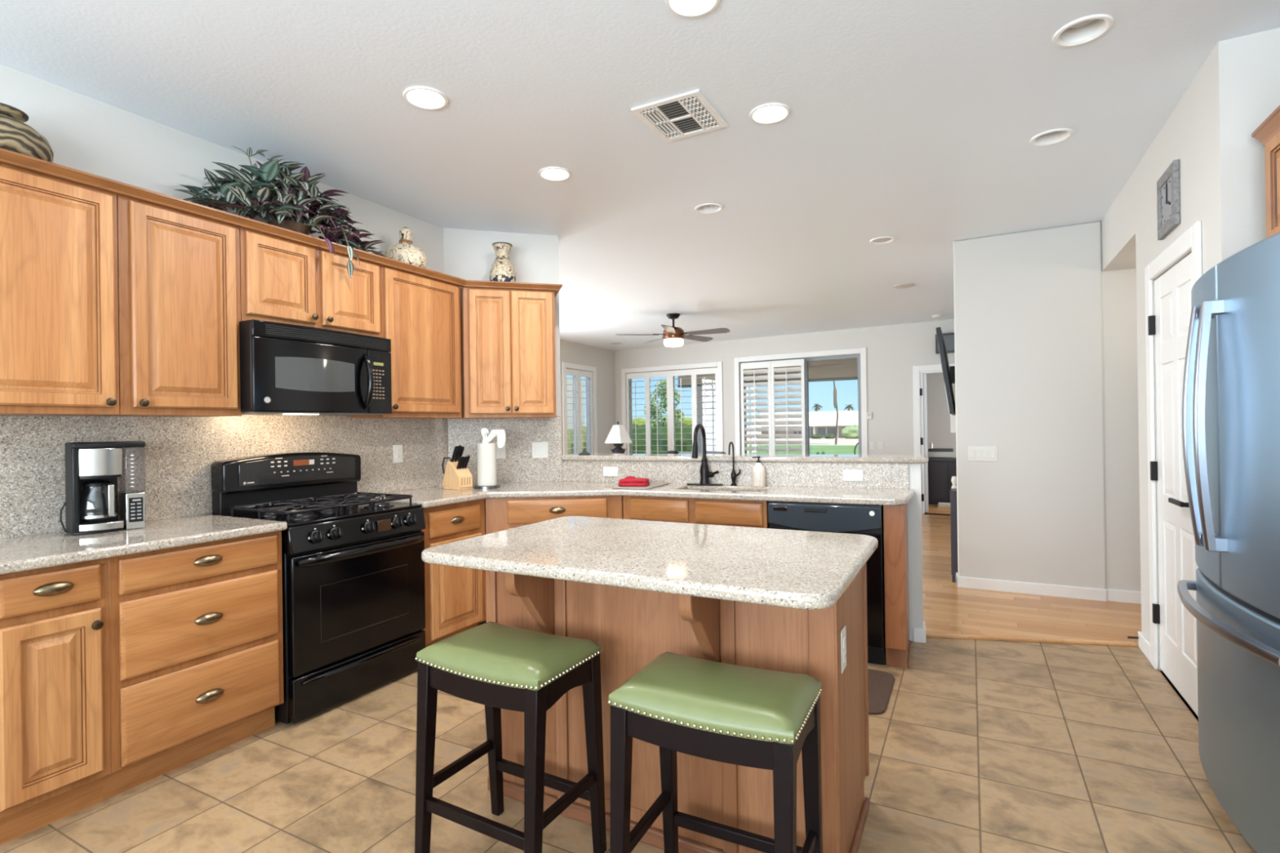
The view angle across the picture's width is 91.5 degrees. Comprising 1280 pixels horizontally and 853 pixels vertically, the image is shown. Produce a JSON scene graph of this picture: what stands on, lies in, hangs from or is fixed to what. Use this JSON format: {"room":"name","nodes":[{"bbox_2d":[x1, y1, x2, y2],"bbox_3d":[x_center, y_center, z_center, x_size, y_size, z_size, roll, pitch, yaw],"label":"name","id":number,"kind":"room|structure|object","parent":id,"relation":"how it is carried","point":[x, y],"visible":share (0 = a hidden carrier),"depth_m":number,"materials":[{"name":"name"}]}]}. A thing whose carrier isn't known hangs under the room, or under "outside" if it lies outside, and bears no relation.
{"room":"kitchen","nodes":[
{"label":"kitchen","id":0,"kind":"room"},
{"bbox_2d":[0,64,444,515],"bbox_3d":[-2.852,-0.024,1.807,0.140,2.743,6.125,-1,0,28],"label":"wall","id":1,"kind":"structure","parent":0,"point":[83,133],"depth_m":2.81,"materials":[{"name":"white paint"}]},
{"bbox_2d":[0,163,119,416],"bbox_3d":[-2.308,-0.486,2.319,0.350,0.883,0.505,-1,0,28],"label":"upper cabinet","id":2,"kind":"object","parent":1,"relation":"attached to","point":[60,349],"visible":1,"depth_m":2.30,"materials":[{"name":"brown wood"}]},
{"bbox_2d":[0,102,53,162],"bbox_3d":[-2.357,-1.045,2.288,0.300,0.236,0.300,-1,0,28],"label":"clay pot","id":3,"kind":"object","parent":2,"relation":"on","point":[15,135],"visible":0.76,"depth_m":2.26,"materials":[{"name":"ceramic"}]},
{"bbox_2d":[90,195,241,417],"bbox_3d":[-2.079,-0.488,2.751,0.350,0.883,0.470,-1,0,28],"label":"upper cabinet","id":4,"kind":"object","parent":1,"relation":"attached to","point":[179,272],"visible":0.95,"depth_m":2.65,"materials":[{"name":"brown wood"}]},
{"bbox_2d":[0,414,447,538],"bbox_3d":[-2.021,0.181,3.202,0.018,0.486,2.768,-1,0,28],"label":"backsplash","id":5,"kind":"structure","parent":1,"relation":"attached to","point":[173,467],"depth_m":2.93,"materials":[{"name":"stone"}]},
{"bbox_2d":[393,444,402,462],"bbox_3d":[-1.565,0.176,4.034,0.009,0.116,0.072,-1,0,28],"label":"wall outlet","id":6,"kind":"object","parent":5,"relation":"attached to","point":[397,449],"visible":1,"depth_m":4.03,"materials":[{"name":"white plastic"}]},
{"bbox_2d":[239,227,381,337],"bbox_3d":[-1.788,-0.712,3.307,0.350,0.442,0.782,-1,0,28],"label":"upper cabinet","id":7,"kind":"object","parent":1,"relation":"attached to","point":[282,281],"visible":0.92,"depth_m":3.17,"materials":[{"name":"brown wood"}]},
{"bbox_2d":[173,146,387,278],"bbox_3d":[-1.732,-1.087,3.241,0.481,0.590,1.084,-1,0,28],"label":"trailing plant","id":8,"kind":"object","parent":7,"relation":"on","point":[260,186],"visible":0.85,"depth_m":3.10,"materials":[{"name":"green plant"}]},
{"bbox_2d":[239,319,391,415],"bbox_3d":[-1.722,-0.275,3.259,0.475,0.431,0.772,-1,0,28],"label":"microwave oven","id":9,"kind":"object","parent":7,"relation":"attached to","point":[286,369],"visible":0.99,"depth_m":3.08,"materials":[{"name":"black"}]},
{"bbox_2d":[349,265,462,418],"bbox_3d":[-1.453,-0.496,3.933,0.350,0.883,0.632,-1,0,28],"label":"upper cabinet","id":10,"kind":"object","parent":1,"relation":"attached to","point":[420,315],"visible":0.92,"depth_m":3.84,"materials":[{"name":"brown wood"}]},
{"bbox_2d":[384,226,427,268],"bbox_3d":[-1.477,-1.097,3.932,0.256,0.320,0.256,-1,0,28],"label":"jug","id":11,"kind":"object","parent":10,"relation":"on","point":[405,251],"visible":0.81,"depth_m":3.85,"materials":[{"name":"ceramic"}]},
{"bbox_2d":[443,228,561,534],"bbox_3d":[-1.028,-0.046,4.605,0.870,2.743,0.140,-1,0,-15],"label":"wall","id":12,"kind":"structure","parent":0,"point":[468,255],"depth_m":4.57,"materials":[{"name":"white paint"}]},
{"bbox_2d":[448,286,555,418],"bbox_3d":[-0.976,-0.502,4.364,0.732,0.883,0.350,-1,0,-15],"label":"upper cabinet","id":13,"kind":"object","parent":12,"relation":"attached to","point":[508,335],"visible":0.98,"depth_m":4.24,"materials":[{"name":"brown wood"}]},
{"bbox_2d":[0,147,562,297],"bbox_3d":[-1.526,-0.949,3.366,0.449,0.037,3.119,-1,0,37],"label":"crown molding","id":14,"kind":"structure","parent":13,"relation":"attached to","point":[8,157],"depth_m":2.79,"materials":[{"name":"brown wood"}]},
{"bbox_2d":[489,241,515,282],"bbox_3d":[-0.965,-1.110,4.378,0.180,0.332,0.180,-1,0,28],"label":"clay vase","id":15,"kind":"object","parent":13,"relation":"on","point":[502,269],"visible":0.87,"depth_m":4.32,"materials":[{"name":"beige"}]},
{"bbox_2d":[447,415,561,484],"bbox_3d":[-0.977,0.168,4.535,0.803,0.486,0.018,-1,0,-15],"label":"backsplash","id":16,"kind":"structure","parent":12,"relation":"attached to","point":[518,465],"depth_m":4.55,"materials":[{"name":"stone"}]},
{"bbox_2d":[495,442,505,458],"bbox_3d":[-1.010,0.175,4.512,0.072,0.116,0.009,-1,0,-15],"label":"wall outlet","id":17,"kind":"object","parent":16,"relation":"attached to","point":[500,452],"visible":0.79,"depth_m":4.51,"materials":[{"name":"white plastic"}]},
{"bbox_2d":[532,442,547,457],"bbox_3d":[-0.735,0.174,4.585,0.116,0.116,0.011,-1,0,-15],"label":"light switch","id":18,"kind":"object","parent":16,"relation":"attached to","point":[540,450],"visible":1,"depth_m":4.58,"materials":[{"name":"white plastic"}]},
{"bbox_2d":[560,339,615,455],"bbox_3d":[-2.002,-0.026,8.895,0.140,2.743,6.750,-1,0,28],"label":"wall","id":19,"kind":"structure","parent":0,"point":[602,359],"depth_m":11.18,"materials":[{"name":"white paint"}]},
{"bbox_2d":[562,362,597,455],"bbox_3d":[-1.055,-0.116,10.627,0.176,1.870,1.030,-1,0,28],"label":"window","id":20,"kind":"structure","parent":19,"relation":"in","point":[576,391],"depth_m":10.64,"materials":[{"name":"white"}]},
{"bbox_2d":[0,504,1256,852],"bbox_3d":[0.772,1.346,5.483,8.200,0.112,16.000,-1,0,28],"label":"floor","id":21,"kind":"structure","parent":0,"point":[977,745],"depth_m":2.37,"materials":[{"name":"tile"}]},
{"bbox_2d":[0,557,111,844],"bbox_3d":[-2.183,0.901,2.183,0.648,0.876,0.317,-1,0,28],"label":"base cabinet","id":22,"kind":"object","parent":21,"relation":"on","point":[55,725],"visible":0.98,"depth_m":2.05,"materials":[{"name":"brown wood"}]},
{"bbox_2d":[102,530,284,799],"bbox_3d":[-1.964,0.898,2.600,0.644,0.876,0.624,-1,0,28],"label":"base cabinet","id":23,"kind":"object","parent":21,"relation":"on","point":[196,634],"visible":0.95,"depth_m":2.41,"materials":[{"name":"brown wood"}]},
{"bbox_2d":[0,514,287,574],"bbox_3d":[-2.095,0.443,2.380,0.647,0.037,1.142,-1,0,28],"label":"countertop","id":24,"kind":"structure","parent":23,"relation":"on","point":[32,552],"depth_m":2.34,"materials":[{"name":"stone"}]},
{"bbox_2d":[59,440,146,535],"bbox_3d":[-2.194,0.244,2.550,0.228,0.362,0.251,-1,0,41],"label":"coffee maker","id":25,"kind":"object","parent":24,"relation":"on","point":[94,504],"visible":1,"depth_m":2.50,"materials":[{"name":"black"}]},
{"bbox_2d":[210,452,426,724],"bbox_3d":[-1.598,0.734,3.208,0.696,1.196,0.768,-1,0,28],"label":"gas range","id":26,"kind":"object","parent":21,"relation":"on","point":[353,566],"visible":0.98,"depth_m":3.05,"materials":[{"name":"black"}]},
{"bbox_2d":[233,502,422,527],"bbox_3d":[-1.605,0.439,3.210,0.520,0.014,0.768,-1,0,28],"label":"cooktop","id":27,"kind":"object","parent":26,"relation":"in","point":[320,518],"depth_m":3.07,"materials":[{"name":"black metal"}]},
{"bbox_2d":[420,498,486,647],"bbox_3d":[-1.327,0.891,3.799,0.648,0.876,0.507,-1,0,28],"label":"base cabinet","id":28,"kind":"object","parent":21,"relation":"on","point":[455,596],"visible":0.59,"depth_m":3.62,"materials":[{"name":"brown wood"}]},
{"bbox_2d":[357,480,915,507],"bbox_3d":[-0.037,0.415,3.979,3.380,0.037,1.258,-1,0,4],"label":"countertop","id":29,"kind":"structure","parent":28,"relation":"on","point":[433,496],"depth_m":3.80,"materials":[{"name":"stone"}]},
{"bbox_2d":[442,461,472,489],"bbox_3d":[-1.214,0.321,4.139,0.178,0.184,0.112,-1,0,36],"label":"knife block","id":30,"kind":"object","parent":29,"relation":"on","point":[454,478],"visible":0.97,"depth_m":4.09,"materials":[{"name":"brown wood"}]},
{"bbox_2d":[474,432,500,488],"bbox_3d":[-1.028,0.227,4.183,0.172,0.368,0.172,-1,0,28],"label":"paper towel holder","id":31,"kind":"object","parent":29,"relation":"on","point":[497,486],"visible":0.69,"depth_m":4.11,"materials":[{"name":"silver metal"}]},
{"bbox_2d":[476,428,506,485],"bbox_3d":[-1.001,0.201,4.168,0.186,0.381,0.124,-1,0,28],"label":"paper towel roll","id":32,"kind":"object","parent":31,"relation":"in","point":[486,452],"visible":1,"depth_m":4.14,"materials":[{"name":"white"}]},
{"bbox_2d":[612,482,669,489],"bbox_3d":[0.010,0.392,4.144,0.250,0.008,0.400,-1,0,24],"label":"cutting board","id":33,"kind":"object","parent":29,"relation":"on","point":[652,485],"visible":0.71,"depth_m":4.01,"materials":[{"name":"beige"}]},
{"bbox_2d":[617,475,649,486],"bbox_3d":[-0.039,0.357,4.096,0.204,0.062,0.154,-1,0,10],"label":"dish towel","id":34,"kind":"object","parent":33,"relation":"on","point":[629,481],"visible":1,"depth_m":4.04,"materials":[{"name":"red fabric"}]},
{"bbox_2d":[686,423,723,485],"bbox_3d":[0.392,0.186,4.073,0.250,0.410,0.269,-1,0,23],"label":"kitchen faucet","id":35,"kind":"object","parent":29,"relation":"on","point":[704,473],"visible":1,"depth_m":4.14,"materials":[{"name":"black metal"}]},
{"bbox_2d":[728,441,740,485],"bbox_3d":[0.594,0.243,4.064,0.124,0.290,0.070,-1,0,-43],"label":"filter faucet","id":36,"kind":"object","parent":29,"relation":"on","point":[733,475],"visible":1,"depth_m":4.09,"materials":[{"name":"black metal"}]},
{"bbox_2d":[751,456,765,486],"bbox_3d":[0.767,0.289,4.030,0.084,0.193,0.084,-1,0,28],"label":"soap dispenser","id":37,"kind":"object","parent":29,"relation":"on","point":[758,473],"visible":1,"depth_m":4.00,"materials":[{"name":"beige"}]},
{"bbox_2d":[414,621,606,852],"bbox_3d":[-0.388,0.976,1.879,0.470,0.674,0.357,-1,0,29],"label":"counter stool","id":38,"kind":"object","parent":21,"relation":"on","point":[496,666],"visible":1,"depth_m":1.82,"materials":[{"name":"wood"}]},
{"bbox_2d":[416,621,601,690],"bbox_3d":[-0.393,0.673,1.880,0.459,0.068,0.306,-1,0,29],"label":"seat cushion","id":39,"kind":"object","parent":38,"relation":"on","point":[491,655],"depth_m":1.79,"materials":[{"name":"green leather"}]},
{"bbox_2d":[485,495,622,534],"bbox_3d":[-0.553,0.880,4.123,0.864,0.876,0.464,-1,0,-6],"label":"base cabinet","id":40,"kind":"object","parent":21,"relation":"on","point":[501,513],"visible":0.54,"depth_m":3.91,"materials":[{"name":"brown wood"}]},
{"bbox_2d":[421,515,878,852],"bbox_3d":[0.058,0.850,2.111,1.329,0.914,0.893,-1,0,28],"label":"kitchen island","id":41,"kind":"object","parent":21,"relation":"on","point":[780,600],"visible":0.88,"depth_m":1.92,"materials":[{"name":"brown wood"}]},
{"bbox_2d":[421,515,878,609],"bbox_3d":[0.052,0.412,2.112,1.329,0.037,0.893,-1,0,28],"label":"island countertop","id":42,"kind":"structure","parent":41,"relation":"on","point":[804,570],"depth_m":1.89,"materials":[{"name":"stone"}]},
{"bbox_2d":[840,625,846,673],"bbox_3d":[0.582,0.637,1.783,0.009,0.116,0.072,-1,0,28],"label":"wall outlet","id":43,"kind":"object","parent":41,"relation":"attached to","point":[843,645],"visible":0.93,"depth_m":1.77,"materials":[{"name":"white plastic"}]},
{"bbox_2d":[622,495,769,528],"bbox_3d":[0.395,0.867,3.950,0.926,0.876,0.468,-1,0,25],"label":"base cabinet","id":44,"kind":"object","parent":21,"relation":"on","point":[722,512],"visible":0.25,"depth_m":3.75,"materials":[{"name":"brown wood"}]},
{"bbox_2d":[607,651,822,852],"bbox_3d":[0.200,0.968,1.579,0.470,0.674,0.357,-1,0,27],"label":"counter stool","id":45,"kind":"object","parent":21,"relation":"on","point":[744,716],"visible":1,"depth_m":1.52,"materials":[{"name":"green leather"}]},
{"bbox_2d":[608,651,821,744],"bbox_3d":[0.195,0.665,1.580,0.459,0.068,0.306,-1,0,27],"label":"seat cushion","id":46,"kind":"object","parent":45,"relation":"on","point":[732,703],"depth_m":1.49,"materials":[{"name":"green leather"}]},
{"bbox_2d":[768,501,884,664],"bbox_3d":[1.098,0.861,3.616,0.604,0.868,0.436,-1,0,25],"label":"dishwasher","id":47,"kind":"object","parent":21,"relation":"on","point":[848,518],"visible":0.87,"depth_m":3.37,"materials":[{"name":"black"}]},
{"bbox_2d":[867,668,894,714],"bbox_3d":[0.833,1.291,3.199,0.845,0.014,0.520,-1,0,28],"label":"floor mat","id":48,"kind":"object","parent":21,"relation":"on","point":[880,683],"visible":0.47,"depth_m":3.03,"materials":[{"name":"fabric"}]},
{"bbox_2d":[883,503,911,668],"bbox_3d":[1.441,0.852,3.486,0.112,0.876,0.420,-1,0,25],"label":"end panel","id":49,"kind":"object","parent":21,"relation":"on","point":[897,642],"visible":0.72,"depth_m":3.30,"materials":[{"name":"brown wood"}]},
{"bbox_2d":[927,457,956,504],"bbox_3d":[4.965,0.868,10.018,0.650,0.735,0.515,-1,0,28],"label":"base cabinet","id":50,"kind":"object","parent":21,"relation":"on","point":[941,471],"visible":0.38,"depth_m":9.85,"materials":[{"name":"grey wood"}]},
{"bbox_2d":[928,448,955,457],"bbox_3d":[4.884,0.429,10.016,0.450,0.145,0.450,-1,0,28],"label":"printer","id":51,"kind":"object","parent":50,"relation":"on","point":[935,452],"visible":0.86,"depth_m":9.92,"materials":[{"name":"white plastic"}]},
{"bbox_2d":[950,484,957,582],"bbox_3d":[2.780,0.891,5.492,0.050,0.740,1.000,-1,0,28],"label":"cabinet","id":52,"kind":"object","parent":21,"relation":"on","point":[953,518],"visible":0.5,"depth_m":5.05,"materials":[{"name":"grey wood"}]},
{"bbox_2d":[925,632,1137,646],"bbox_3d":[2.325,1.269,3.714,1.169,0.017,0.035,-1,0,10],"label":"trim","id":53,"kind":"structure","parent":21,"relation":"on","point":[927,634],"depth_m":3.70,"materials":[{"name":"brown wood"}]},
{"bbox_2d":[1177,232,1279,852],"bbox_3d":[2.148,0.375,1.753,0.929,1.795,0.955,-1,0,28],"label":"refrigerator","id":54,"kind":"object","parent":21,"relation":"on","point":[1231,395],"visible":1,"depth_m":1.81,"materials":[{"name":"grey metal"}]},
{"bbox_3d":[-0.342,0.947,10.144,0.540,0.728,0.540,-1,0,28],"label":"side table","id":55,"kind":"object","parent":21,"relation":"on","visible":0},
{"bbox_2d":[604,422,632,453],"bbox_3d":[-0.352,0.252,10.145,0.479,0.662,0.458,-1,0,28],"label":"table lamp","id":56,"kind":"object","parent":55,"relation":"on","point":[618,434],"visible":0.68,"depth_m":10.04,"materials":[{"name":"white"}]},
{"bbox_2d":[0,0,1279,351],"bbox_3d":[0.066,-1.448,4.227,8.200,0.030,13.150,-1,0,28],"label":"ceiling","id":57,"kind":"structure","parent":0,"point":[913,122],"depth_m":2.85,"materials":[{"name":"white paint"}]},
{"bbox_2d":[403,85,448,110],"bbox_3d":[-0.926,-1.462,2.695,0.186,0.098,0.186,-1,0,28],"label":"recessed light","id":58,"kind":"object","parent":57,"relation":"in","point":[421,97],"visible":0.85,"depth_m":2.70,"materials":[{"name":"white"}]},
{"bbox_2d":[537,166,571,181],"bbox_3d":[-0.481,-1.468,3.515,0.186,0.098,0.186,-1,0,28],"label":"recessed light","id":59,"kind":"object","parent":57,"relation":"in","point":[551,173],"visible":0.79,"depth_m":3.52,"materials":[{"name":"white"}]},
{"bbox_2d":[615,313,729,346],"bbox_3d":[0.481,-1.227,7.948,1.384,0.414,1.435,-1,0,28],"label":"ceiling fan","id":60,"kind":"object","parent":57,"relation":"hanging from","point":[673,336],"visible":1,"depth_m":7.87,"materials":[{"name":"black metal"}]},
{"bbox_2d":[631,88,728,142],"bbox_3d":[0.190,-1.431,2.891,0.330,0.009,0.360,-1,0,28],"label":"ceiling vent","id":61,"kind":"object","parent":57,"relation":"in","point":[690,113],"visible":1,"depth_m":2.87,"materials":[{"name":"white"}]},
{"bbox_2d":[665,0,719,17],"bbox_3d":[0.177,-1.479,2.092,0.186,0.098,0.186,-1,0,28],"label":"recessed light","id":62,"kind":"object","parent":57,"relation":"in","point":[683,8],"visible":1,"depth_m":2.14,"materials":[{"name":"white"}]},
{"bbox_2d":[694,203,723,213],"bbox_3d":[0.453,-1.480,4.107,0.186,0.098,0.186,-1,0,28],"label":"recessed light","id":63,"kind":"object","parent":57,"relation":"in","point":[706,208],"visible":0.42,"depth_m":4.16,"materials":[{"name":"white"}]},
{"bbox_2d":[749,102,791,124],"bbox_3d":[0.598,-1.484,2.871,0.186,0.098,0.186,-1,0,28],"label":"recessed light","id":64,"kind":"object","parent":57,"relation":"in","point":[771,113],"visible":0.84,"depth_m":2.87,"materials":[{"name":"white"}]},
{"bbox_2d":[869,236,894,244],"bbox_3d":[1.895,-1.499,4.877,0.186,0.098,0.186,-1,0,28],"label":"recessed light","id":65,"kind":"object","parent":57,"relation":"in","point":[882,240],"visible":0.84,"depth_m":4.87,"materials":[{"name":"white"}]},
{"bbox_2d":[1029,128,1073,146],"bbox_3d":[2.077,-1.504,3.149,0.186,0.098,0.186,-1,0,28],"label":"recessed light","id":66,"kind":"object","parent":57,"relation":"in","point":[1053,136],"visible":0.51,"depth_m":3.19,"materials":[{"name":"white"}]},
{"bbox_2d":[1052,13,1114,47],"bbox_3d":[1.629,-1.499,2.297,0.186,0.098,0.186,-1,0,28],"label":"recessed light","id":67,"kind":"object","parent":57,"relation":"in","point":[1086,29],"visible":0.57,"depth_m":2.33,"materials":[{"name":"white"}]},
{"bbox_2d":[569,463,923,641],"bbox_3d":[0.527,0.770,4.271,2.558,1.066,0.140,-1,0,23],"label":"wall","id":68,"kind":"structure","parent":0,"point":[914,504],"depth_m":3.73,"materials":[{"name":"white paint"}]},
{"bbox_2d":[561,460,908,488],"bbox_3d":[0.514,0.313,4.189,2.370,0.152,0.018,-1,0,23],"label":"backsplash","id":69,"kind":"structure","parent":68,"relation":"attached to","point":[894,476],"depth_m":4.10,"materials":[{"name":"stone"}]},
{"bbox_2d":[603,466,617,476],"bbox_3d":[-0.211,0.324,4.475,0.118,0.068,0.009,-1,0,22],"label":"wall outlet","id":70,"kind":"object","parent":69,"relation":"attached to","point":[607,471],"visible":1,"depth_m":4.47,"materials":[{"name":"white plastic"}]},
{"bbox_2d":[842,470,862,480],"bbox_3d":[1.312,0.302,3.842,0.118,0.068,0.009,-1,0,22],"label":"wall outlet","id":71,"kind":"object","parent":69,"relation":"attached to","point":[848,475],"visible":1,"depth_m":3.84,"materials":[{"name":"white plastic"}]},
{"bbox_2d":[560,453,928,463],"bbox_3d":[0.618,0.217,4.320,2.504,0.038,0.375,-1,0,23],"label":"bar","id":72,"kind":"object","parent":68,"relation":"on","point":[780,458],"visible":0.96,"depth_m":4.13,"materials":[{"name":"stone"}]},
{"bbox_2d":[913,621,925,643],"bbox_3d":[1.703,1.244,3.784,0.069,0.085,0.174,-1,0,28],"label":"baseboard","id":73,"kind":"structure","parent":68,"relation":"attached to","point":[919,633],"depth_m":3.71,"materials":[{"name":"white"}]},
{"bbox_2d":[613,319,955,515],"bbox_3d":[3.003,-0.096,9.586,8.350,2.743,0.151,-1,0,32],"label":"wall","id":74,"kind":"structure","parent":0,"point":[892,351],"depth_m":9.24,"materials":[{"name":"white paint"}]},
{"bbox_2d":[621,361,723,453],"bbox_3d":[0.562,-0.143,11.069,2.030,1.880,0.186,-1,0,32],"label":"window","id":75,"kind":"structure","parent":74,"relation":"in","point":[626,390],"depth_m":11.02,"materials":[{"name":"white"}]},
{"bbox_2d":[733,347,867,454],"bbox_3d":[2.496,0.054,9.837,2.110,2.433,0.241,-1,0,32],"label":"plantation shutters","id":76,"kind":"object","parent":74,"relation":"in","point":[771,371],"depth_m":9.92,"materials":[{"name":"white"}]},
{"bbox_2d":[912,363,955,514],"bbox_3d":[4.583,0.181,9.043,1.000,2.118,0.936,-1,0,32],"label":"door frame","id":77,"kind":"structure","parent":74,"relation":"in","point":[919,373],"depth_m":8.89,"materials":[{"name":"white"}]},
{"bbox_2d":[935,333,955,354],"bbox_3d":[4.259,-1.154,8.649,0.280,0.270,0.103,-1,0,32],"label":"wall box","id":78,"kind":"object","parent":74,"relation":"attached to","point":[948,338],"visible":0.48,"depth_m":8.59,"materials":[{"name":"grey"}]},
{"bbox_2d":[746,444,858,454],"bbox_3d":[11.674,1.643,32.696,130.000,0.620,41.300,-1,0,28],"label":"lawn","id":79,"kind":"structure","parent":0,"point":[828,450],"depth_m":38.60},
{"bbox_2d":[631,417,692,427],"bbox_3d":[1.280,0.538,25.918,5.880,1.887,1.136,-1,0,28],"label":"hedge","id":80,"kind":"object","parent":79,"relation":"on","point":[639,421],"visible":0.04,"depth_m":26.17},
{"bbox_2d":[632,422,692,453],"bbox_3d":[0.700,0.685,18.190,4.200,1.588,1.145,-1,0,28],"label":"hedge","id":81,"kind":"object","parent":79,"relation":"on","point":[662,432],"visible":0.21,"depth_m":17.75,"materials":[{"name":"plant"}]},
{"bbox_2d":[643,378,686,427],"bbox_3d":[0.941,-0.198,24.620,1.718,3.373,1.029,-1,0,28],"label":"tree","id":82,"kind":"object","parent":79,"relation":"on","point":[663,394],"visible":0.61,"depth_m":24.48,"materials":[{"name":"green plant"}]},
{"bbox_2d":[923,373,955,480],"bbox_3d":[6.476,-0.143,11.223,3.650,2.743,0.100,-1,0,28],"label":"wall","id":83,"kind":"structure","parent":0,"point":[939,430],"depth_m":11.65,"materials":[{"name":"grey paint"}]},
{"bbox_2d":[953,221,1106,589],"bbox_3d":[3.704,-0.110,6.196,0.951,2.743,3.382,-1,0,28],"label":"wall","id":84,"kind":"structure","parent":0,"point":[1028,335],"depth_m":4.68,"materials":[{"name":"white paint"}]},
{"bbox_2d":[935,327,955,415],"bbox_3d":[3.196,-0.531,6.451,0.174,0.817,1.400,-1,0,28],"label":"television","id":85,"kind":"object","parent":84,"relation":"attached to","point":[948,372],"visible":0.9,"depth_m":5.86,"materials":[{"name":"black"}]},
{"bbox_2d":[968,446,997,461],"bbox_3d":[2.656,0.210,4.832,0.200,0.116,0.011,-1,0,28],"label":"light switch","id":86,"kind":"object","parent":84,"relation":"attached to","point":[975,453],"visible":1,"depth_m":4.83,"materials":[{"name":"white plastic"}]},
{"bbox_2d":[956,576,1106,601],"bbox_3d":[2.921,1.222,4.696,0.967,0.097,0.016,-1,0,28],"label":"baseboard","id":87,"kind":"structure","parent":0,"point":[1055,590],"depth_m":4.67,"materials":[{"name":"white"}]},
{"bbox_2d":[1100,221,1141,591],"bbox_3d":[3.948,-0.116,4.256,1.400,2.743,0.138,-1,0,28],"label":"wall","id":88,"kind":"structure","parent":0,"point":[1119,314],"depth_m":4.45,"materials":[{"name":"white paint"}]},
{"bbox_2d":[1106,588,1141,604],"bbox_3d":[3.910,1.207,4.196,1.247,0.097,0.018,-1,0,28],"label":"baseboard","id":89,"kind":"structure","parent":88,"relation":"attached to","point":[1113,595],"depth_m":4.43,"materials":[{"name":"white"}]},
{"bbox_2d":[1101,30,1269,719],"bbox_3d":[2.851,-0.102,3.411,0.140,2.743,2.423,-1,0,28],"label":"wall","id":90,"kind":"structure","parent":0,"point":[1210,130],"depth_m":2.55,"materials":[{"name":"white paint"}]},
{"bbox_2d":[1137,631,1150,662],"bbox_3d":[2.870,1.224,3.442,0.140,0.090,0.285,-1,0,28],"label":"baseboard","id":91,"kind":"structure","parent":90,"relation":"attached to","point":[1144,644],"depth_m":3.47,"materials":[{"name":"white"}]},
{"bbox_2d":[1156,159,1180,240],"bbox_3d":[2.504,-1.066,2.956,0.022,0.292,0.292,-1,0,28],"label":"wall clock","id":92,"kind":"object","parent":90,"relation":"attached to","point":[1168,198],"visible":1,"depth_m":2.93,"materials":[{"name":"grey"}]},
{"bbox_2d":[1144,221,1202,716],"bbox_3d":[2.532,0.211,2.950,0.102,2.125,0.867,-1,0,28],"label":"door","id":93,"kind":"structure","parent":90,"relation":"in","point":[1170,324],"depth_m":3.02,"materials":[{"name":"white"}]},
{"bbox_2d":[1251,105,1279,238],"bbox_3d":[2.285,-0.839,1.687,0.668,0.468,1.010,-1,0,28],"label":"upper cabinet","id":94,"kind":"object","parent":90,"relation":"attached to","point":[1268,132],"visible":0.76,"depth_m":2.16,"materials":[{"name":"brown wood"}]},
{"bbox_2d":[1267,27,1279,115],"bbox_3d":[2.704,-0.102,2.182,0.760,2.743,0.112,-1,0,28],"label":"wall","id":95,"kind":"structure","parent":0,"point":[1273,35],"depth_m":2.30,"materials":[{"name":"white paint"}]},
{"bbox_3d":[3.855,1.446,11.518,20.000,0.300,3.550,-1,0,28],"label":"patio","id":96,"kind":"object","parent":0,"visible":0},
{"bbox_2d":[566,378,584,428],"bbox_3d":[-2.643,0.114,16.221,0.150,2.900,4.200,-1,0,28],"label":"wall","id":97,"kind":"structure","parent":96,"relation":"on","point":[570,400],"depth_m":17.46,"materials":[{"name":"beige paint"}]},
{"bbox_2d":[697,385,715,451],"bbox_3d":[1.482,0.203,14.039,0.480,2.300,0.300,-1,0,28],"label":"column","id":98,"kind":"object","parent":96,"relation":"on","point":[710,426],"visible":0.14,"depth_m":13.87,"materials":[{"name":"beige paint"}]},
{"label":"outside","id":99,"kind":"structure","parent":0,"visible":0},
{"bbox_2d":[746,431,858,445],"bbox_3d":[84.617,1.488,223.941,460.000,1.230,365.000,-1,0,28],"label":"ground","id":100,"kind":"structure","parent":99,"point":[824,442],"depth_m":85.14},
{"bbox_2d":[749,410,857,438],"bbox_3d":[40.432,-0.449,123.422,34.000,5.250,15.200,-1,0,28],"label":"house","id":101,"kind":"structure","parent":100,"relation":"on","point":[822,423],"depth_m":120.89,"materials":[{"name":"beige"}]},
{"bbox_2d":[833,381,838,444],"bbox_3d":[17.713,-3.169,56.388,3.687,9.708,3.633,-1,0,28],"label":"palm tree","id":102,"kind":"object","parent":100,"relation":"on","point":[835,404],"visible":0.23,"depth_m":56.16,"materials":[{"name":"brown plant"}]},
{"bbox_2d":[840,424,858,439],"bbox_3d":[36.832,1.039,107.220,4.753,2.694,3.272,-1,0,28],"label":"shrub","id":103,"kind":"object","parent":100,"relation":"on","point":[851,432],"visible":0.65,"depth_m":106.27,"materials":[{"name":"green plant"}]},
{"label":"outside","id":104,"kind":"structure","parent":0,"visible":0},
{"bbox_3d":[-16.627,1.853,17.693,34.010,0.300,11.700,-1,0,28],"label":"ground","id":105,"kind":"structure","parent":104,"visible":0},
{"bbox_2d":[567,426,586,454],"bbox_3d":[-1.996,0.747,15.770,1.128,1.534,2.604,-1,0,28],"label":"hedge","id":106,"kind":"object","parent":105,"relation":"on","point":[570,432],"visible":0.06,"depth_m":15.60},
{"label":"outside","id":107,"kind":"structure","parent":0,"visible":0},
{"bbox_2d":[677,358,857,387],"bbox_3d":[5.535,-1.237,10.341,11.860,0.545,2.970,-1,0,28],"label":"roof","id":108,"kind":"object","parent":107,"point":[837,369],"visible":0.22,"depth_m":12.71,"materials":[{"name":"beige paint"}]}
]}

